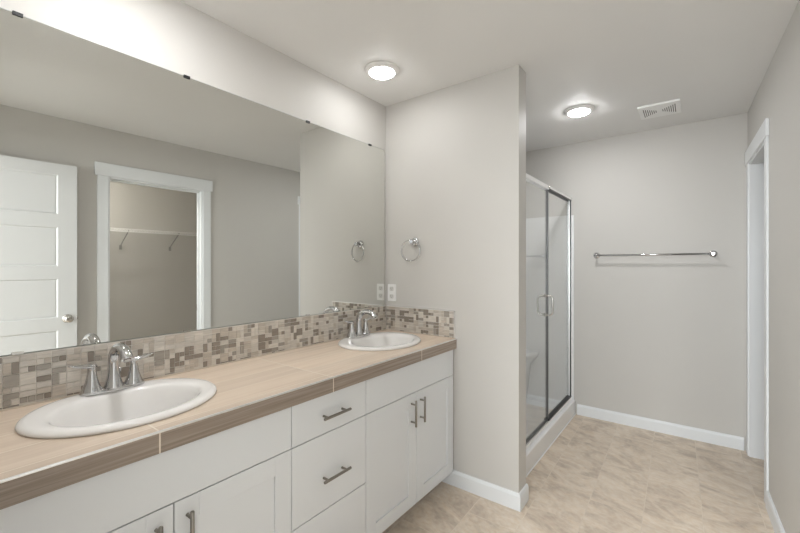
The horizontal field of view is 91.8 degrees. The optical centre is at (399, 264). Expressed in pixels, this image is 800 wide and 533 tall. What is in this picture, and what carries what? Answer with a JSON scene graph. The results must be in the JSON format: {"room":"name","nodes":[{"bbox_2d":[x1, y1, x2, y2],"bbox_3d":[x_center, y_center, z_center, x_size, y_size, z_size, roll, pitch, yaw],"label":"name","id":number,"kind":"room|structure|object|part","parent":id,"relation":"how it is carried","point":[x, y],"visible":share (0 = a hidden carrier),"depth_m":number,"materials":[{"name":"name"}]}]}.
{"room":"bathroom","nodes":[
{"label":"bathroom","id":0,"kind":"room"},
{"bbox_2d":[0,0,385,356],"bbox_3d":[-0.261,0.123,2.571,0.115,2.440,3.929,0,0,37],"label":"wall","id":1,"kind":"structure","parent":0,"point":[172,35],"depth_m":1.74,"materials":[{"name":"paint"}]},
{"bbox_2d":[0,7,383,355],"bbox_3d":[-0.710,-0.255,1.869,0.012,1.074,1.996,0,0,37],"label":"mirror","id":2,"kind":"object","parent":1,"relation":"attached to","point":[139,198],"visible":1,"depth_m":1.53,"materials":[{"name":"grey mirror"}]},
{"bbox_2d":[0,306,385,409],"bbox_3d":[-0.705,0.366,1.879,0.010,0.166,2.025,0,0,37],"label":"backsplash","id":3,"kind":"structure","parent":1,"relation":"attached to","point":[27,378],"depth_m":1.57,"materials":[{"name":"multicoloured tile"}]},
{"bbox_2d":[386,65,525,492],"bbox_3d":[0.310,0.123,2.454,0.939,2.440,0.115,0,0,37],"label":"wall partition","id":4,"kind":"structure","parent":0,"point":[456,154],"depth_m":2.30,"materials":[{"name":"paint"}]},
{"bbox_2d":[388,284,395,300],"bbox_3d":[-0.056,0.191,2.653,0.070,0.115,0.008,0,0,37],"label":"outlet","id":5,"kind":"object","parent":4,"relation":"attached to","point":[391,287],"visible":1,"depth_m":2.65,"materials":[{"name":"white plastic"}]},
{"bbox_2d":[401,238,420,261],"bbox_3d":[0.077,-0.098,2.522,0.142,0.158,0.057,0,0,37],"label":"towel ring","id":6,"kind":"object","parent":4,"relation":"attached to","point":[415,241],"visible":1,"depth_m":2.51,"materials":[{"name":"silver metal"}]},
{"bbox_2d":[386,305,454,337],"bbox_3d":[0.119,0.365,2.519,0.533,0.167,0.011,0,0,37],"label":"backsplash","id":7,"kind":"structure","parent":4,"relation":"attached to","point":[436,322],"depth_m":2.50,"materials":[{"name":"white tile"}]},
{"bbox_2d":[442,470,528,511],"bbox_3d":[0.496,1.297,2.308,0.495,0.092,0.134,0,0,37],"label":"baseboard","id":8,"kind":"structure","parent":4,"relation":"attached to","point":[508,498],"depth_m":2.21,"materials":[{"name":"white paint"}]},
{"bbox_2d":[180,0,798,151],"bbox_3d":[1.044,-1.147,1.561,3.415,0.100,3.969,0,0,37],"label":"ceiling","id":9,"kind":"structure","parent":0,"point":[616,57],"depth_m":1.97,"materials":[{"name":"paint"}]},
{"bbox_2d":[364,61,398,79],"bbox_3d":[-0.102,-1.083,2.186,0.196,0.028,0.196,0,0,37],"label":"recessed light","id":10,"kind":"object","parent":9,"relation":"in","point":[382,70],"visible":1,"depth_m":2.15,"materials":[{"name":"white glass"}]},
{"bbox_2d":[370,67,393,79],"bbox_3d":[-0.102,-1.076,2.186,0.136,0.014,0.136,0,0,37],"label":"diffuser","id":11,"kind":"object","parent":10,"relation":"attached to","point":[382,73],"depth_m":2.17,"materials":[{"name":"white glass"}]},
{"bbox_2d":[564,104,593,116],"bbox_3d":[1.269,-1.083,2.751,0.196,0.028,0.196,0,0,37],"label":"recessed light","id":12,"kind":"object","parent":9,"relation":"in","point":[578,110],"visible":1,"depth_m":2.71,"materials":[{"name":"white glass"}]},
{"bbox_2d":[569,109,589,116],"bbox_3d":[1.269,-1.076,2.751,0.136,0.014,0.136,0,0,37],"label":"diffuser","id":13,"kind":"object","parent":12,"relation":"attached to","point":[572,112],"depth_m":2.73,"materials":[{"name":"white glass"}]},
{"bbox_2d":[637,98,680,119],"bbox_3d":[1.824,-1.089,2.727,0.242,0.016,0.260,0,0,37],"label":"ceiling vent","id":14,"kind":"object","parent":9,"relation":"in","point":[669,107],"visible":1,"depth_m":2.70,"materials":[{"name":"white plastic"}]},
{"bbox_2d":[382,414,774,532],"bbox_3d":[1.044,1.393,1.561,3.415,0.100,3.969,0,0,37],"label":"floor","id":15,"kind":"structure","parent":0,"point":[598,476],"depth_m":2.29,"materials":[{"name":"tile"}]},
{"bbox_2d":[0,407,290,532],"bbox_3d":[-0.833,0.926,1.239,0.570,0.834,0.799,0,0,37],"label":"base cabinet","id":16,"kind":"object","parent":15,"relation":"on","point":[237,479],"visible":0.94,"depth_m":1.12,"materials":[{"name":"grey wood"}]},
{"bbox_3d":[-0.762,0.963,0.935,0.019,0.586,0.397,0,0,37],"label":"door","id":17,"kind":"part","parent":16,"relation":"part of","materials":[{"name":"white paint"}]},
{"bbox_3d":[-0.648,0.766,1.041,0.036,0.134,0.012,0,0,37],"label":"handle","id":18,"kind":"part","parent":16,"relation":"part of","materials":[{"name":"silver metal"}]},
{"bbox_3d":[-0.598,0.766,1.107,0.036,0.134,0.012,0,0,37],"label":"handle","id":19,"kind":"part","parent":16,"relation":"part of","materials":[{"name":"silver metal"}]},
{"bbox_2d":[0,329,456,509],"bbox_3d":[-0.487,0.476,1.714,0.554,0.064,2.025,0,0,37],"label":"countertop","id":20,"kind":"structure","parent":16,"relation":"on","point":[252,388],"depth_m":1.22,"materials":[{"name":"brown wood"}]},
{"bbox_2d":[68,343,153,396],"bbox_3d":[-0.987,0.348,1.332,0.192,0.169,0.192,0,0,-12],"label":"faucet","id":21,"kind":"object","parent":20,"relation":"on","point":[92,386],"visible":1,"depth_m":1.32,"materials":[{"name":"silver metal"}]},
{"bbox_3d":[-1.043,0.337,1.277,0.029,0.025,0.075,0,0,26],"label":"lever","id":22,"kind":"part","parent":21,"relation":"part of","materials":[{"name":"silver metal"}]},
{"bbox_3d":[-1.032,0.379,1.299,0.063,0.092,0.063,0,0,37],"label":"handle","id":23,"kind":"part","parent":21,"relation":"part of","materials":[{"name":"silver metal"}]},
{"bbox_3d":[-0.995,0.426,1.347,0.060,0.013,0.188,0,0,37],"label":"plate","id":24,"kind":"part","parent":21,"relation":"part of","materials":[{"name":"silver metal"}]},
{"bbox_3d":[-0.951,0.344,1.314,0.174,0.161,0.063,0,0,37],"label":"spout","id":25,"kind":"part","parent":21,"relation":"part of","materials":[{"name":"silver metal"}]},
{"bbox_3d":[-0.958,0.379,1.396,0.063,0.092,0.063,0,0,37],"label":"handle","id":26,"kind":"part","parent":21,"relation":"part of","materials":[{"name":"silver metal"}]},
{"bbox_3d":[-0.940,0.337,1.413,0.075,0.025,0.029,0,0,-42],"label":"lever","id":27,"kind":"part","parent":21,"relation":"part of","materials":[{"name":"silver metal"}]},
{"bbox_2d":[15,378,216,438],"bbox_3d":[-0.868,0.500,1.244,0.444,0.137,0.524,0,0,37],"label":"sink","id":28,"kind":"object","parent":20,"relation":"in","point":[152,401],"visible":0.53,"depth_m":1.25,"materials":[{"name":"white porcelain"},{"name":"chrome"}]},
{"bbox_2d":[345,309,376,338],"bbox_3d":[-0.240,0.348,2.327,0.192,0.169,0.192,0,0,-12],"label":"faucet","id":29,"kind":"object","parent":20,"relation":"on","point":[353,333],"visible":1,"depth_m":2.32,"materials":[{"name":"silver metal"}]},
{"bbox_3d":[-0.285,0.379,2.294,0.063,0.092,0.063,0,0,37],"label":"handle","id":30,"kind":"part","parent":29,"relation":"part of","materials":[{"name":"silver metal"}]},
{"bbox_3d":[-0.249,0.426,2.343,0.060,0.013,0.188,0,0,37],"label":"plate","id":31,"kind":"part","parent":29,"relation":"part of","materials":[{"name":"silver metal"}]},
{"bbox_3d":[-0.204,0.344,2.309,0.174,0.161,0.063,0,0,37],"label":"spout","id":32,"kind":"part","parent":29,"relation":"part of","materials":[{"name":"silver metal"}]},
{"bbox_3d":[-0.212,0.379,2.392,0.063,0.092,0.063,0,0,37],"label":"handle","id":33,"kind":"part","parent":29,"relation":"part of","materials":[{"name":"silver metal"}]},
{"bbox_2d":[338,332,420,350],"bbox_3d":[-0.114,0.500,2.256,0.444,0.137,0.524,0,0,37],"label":"sink","id":34,"kind":"object","parent":20,"relation":"in","point":[378,341],"visible":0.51,"depth_m":2.34,"materials":[{"name":"white ceramic"}]},
{"bbox_3d":[-0.521,0.963,1.254,0.019,0.586,0.397,0,0,37],"label":"door","id":35,"kind":"part","parent":16,"relation":"part of","materials":[{"name":"white paint"}]},
{"bbox_2d":[291,381,365,532],"bbox_3d":[-0.471,0.926,1.718,0.570,0.834,0.400,0,0,37],"label":"base cabinet","id":36,"kind":"object","parent":15,"relation":"on","point":[328,431],"visible":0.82,"depth_m":1.55,"materials":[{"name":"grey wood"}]},
{"bbox_3d":[-0.280,1.114,1.574,0.019,0.284,0.398,0,0,37],"label":"drawer","id":37,"kind":"part","parent":36,"relation":"part of","materials":[{"name":"white paint"}]},
{"bbox_3d":[-0.280,0.589,1.574,0.019,0.156,0.398,0,0,37],"label":"drawer","id":38,"kind":"part","parent":36,"relation":"part of","materials":[{"name":"white paint"}]},
{"bbox_3d":[-0.257,0.841,1.559,0.036,0.012,0.145,0,0,37],"label":"handle","id":39,"kind":"part","parent":36,"relation":"part of","materials":[{"name":"silver metal"}]},
{"bbox_3d":[-0.257,0.597,1.559,0.036,0.012,0.145,0,0,37],"label":"handle","id":40,"kind":"part","parent":36,"relation":"part of","materials":[{"name":"silver metal"}]},
{"bbox_2d":[365,350,452,532],"bbox_3d":[-0.112,0.926,2.193,0.570,0.834,0.789,0,0,37],"label":"base cabinet","id":41,"kind":"object","parent":15,"relation":"on","point":[409,414],"visible":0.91,"depth_m":1.98,"materials":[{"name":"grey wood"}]},
{"bbox_3d":[-0.040,0.963,1.891,0.019,0.586,0.392,0,0,37],"label":"door","id":42,"kind":"part","parent":41,"relation":"part of","materials":[{"name":"white paint"}]},
{"bbox_3d":[0.073,0.766,1.996,0.036,0.134,0.012,0,0,37],"label":"handle","id":43,"kind":"part","parent":41,"relation":"part of","materials":[{"name":"silver metal"}]},
{"bbox_3d":[0.122,0.766,2.062,0.036,0.134,0.012,0,0,37],"label":"handle","id":44,"kind":"part","parent":41,"relation":"part of","materials":[{"name":"silver metal"}]},
{"bbox_3d":[0.198,0.963,2.207,0.019,0.586,0.392,0,0,37],"label":"door","id":45,"kind":"part","parent":41,"relation":"part of","materials":[{"name":"white paint"}]},
{"bbox_2d":[526,173,575,476],"bbox_3d":[0.784,0.370,3.134,0.869,1.945,1.537,0,0,37],"label":"shower stall","id":46,"kind":"object","parent":15,"relation":"on","point":[550,402],"visible":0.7,"depth_m":3.57,"materials":[{"name":"clear glass"}]},
{"bbox_3d":[0.994,1.054,3.679,0.520,0.466,0.385,0,0,37],"label":"corner seat","id":47,"kind":"part","parent":46,"relation":"part of","materials":[{"name":"white plastic"}]},
{"bbox_3d":[0.876,1.182,2.638,0.018,0.012,0.804,0,0,37],"label":"drip rail","id":48,"kind":"part","parent":46,"relation":"part of","materials":[{"name":"grey metal"}]},
{"bbox_3d":[0.876,-0.576,2.638,0.038,0.012,0.804,0,0,37],"label":"rail","id":49,"kind":"part","parent":46,"relation":"part of","materials":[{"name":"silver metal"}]},
{"bbox_3d":[1.071,0.306,2.950,0.059,0.167,0.023,0,0,37],"label":"handle","id":50,"kind":"part","parent":46,"relation":"part of","materials":[{"name":"silver metal"}]},
{"bbox_3d":[1.124,0.303,2.966,0.018,1.746,0.014,0,0,37],"label":"edge rail","id":51,"kind":"part","parent":46,"relation":"part of","materials":[{"name":"grey metal"}]},
{"bbox_3d":[1.123,0.306,2.911,0.059,0.167,0.023,0,0,37],"label":"handle","id":52,"kind":"part","parent":46,"relation":"part of","materials":[{"name":"silver metal"}]},
{"bbox_3d":[1.237,0.420,3.746,0.828,1.734,0.014,0,0,37],"label":"panel","id":53,"kind":"part","parent":46,"relation":"part of","materials":[{"name":"white plastic"}]},
{"bbox_2d":[526,113,747,449],"bbox_3d":[2.250,0.123,3.064,3.300,2.440,0.115,0,0,37],"label":"wall","id":54,"kind":"structure","parent":0,"point":[657,337],"depth_m":3.12,"materials":[{"name":"paint"}]},
{"bbox_2d":[593,251,717,257],"bbox_3d":[2.015,-0.081,3.124,0.843,0.051,0.073,0,0,37],"label":"towel bar","id":55,"kind":"object","parent":54,"relation":"attached to","point":[711,253],"visible":1,"depth_m":3.06,"materials":[{"name":"silver metal"}]},
{"bbox_2d":[577,404,743,450],"bbox_3d":[2.039,1.297,3.143,1.123,0.092,0.014,0,0,37],"label":"baseboard","id":56,"kind":"structure","parent":54,"relation":"attached to","point":[712,437],"depth_m":3.08,"materials":[{"name":"white paint"}]},
{"bbox_2d":[748,0,799,532],"bbox_3d":[1.470,0.123,1.269,0.096,2.440,3.694,0,0,36],"label":"wall","id":57,"kind":"structure","parent":0,"point":[777,98],"depth_m":1.83,"materials":[{"name":"paint"}]},
{"bbox_2d":[745,118,768,501],"bbox_3d":[2.299,0.267,2.438,0.113,2.152,0.814,0,0,36],"label":"door frame","id":58,"kind":"structure","parent":57,"relation":"attached to","point":[756,165],"depth_m":2.69,"materials":[{"name":"white paint"}]},
{"bbox_2d":[765,491,784,532],"bbox_3d":[1.197,1.297,0.981,0.014,0.092,2.867,0,0,36],"label":"baseboard","id":59,"kind":"structure","parent":57,"relation":"attached to","point":[776,523],"depth_m":1.99,"materials":[{"name":"white paint"}]}
]}

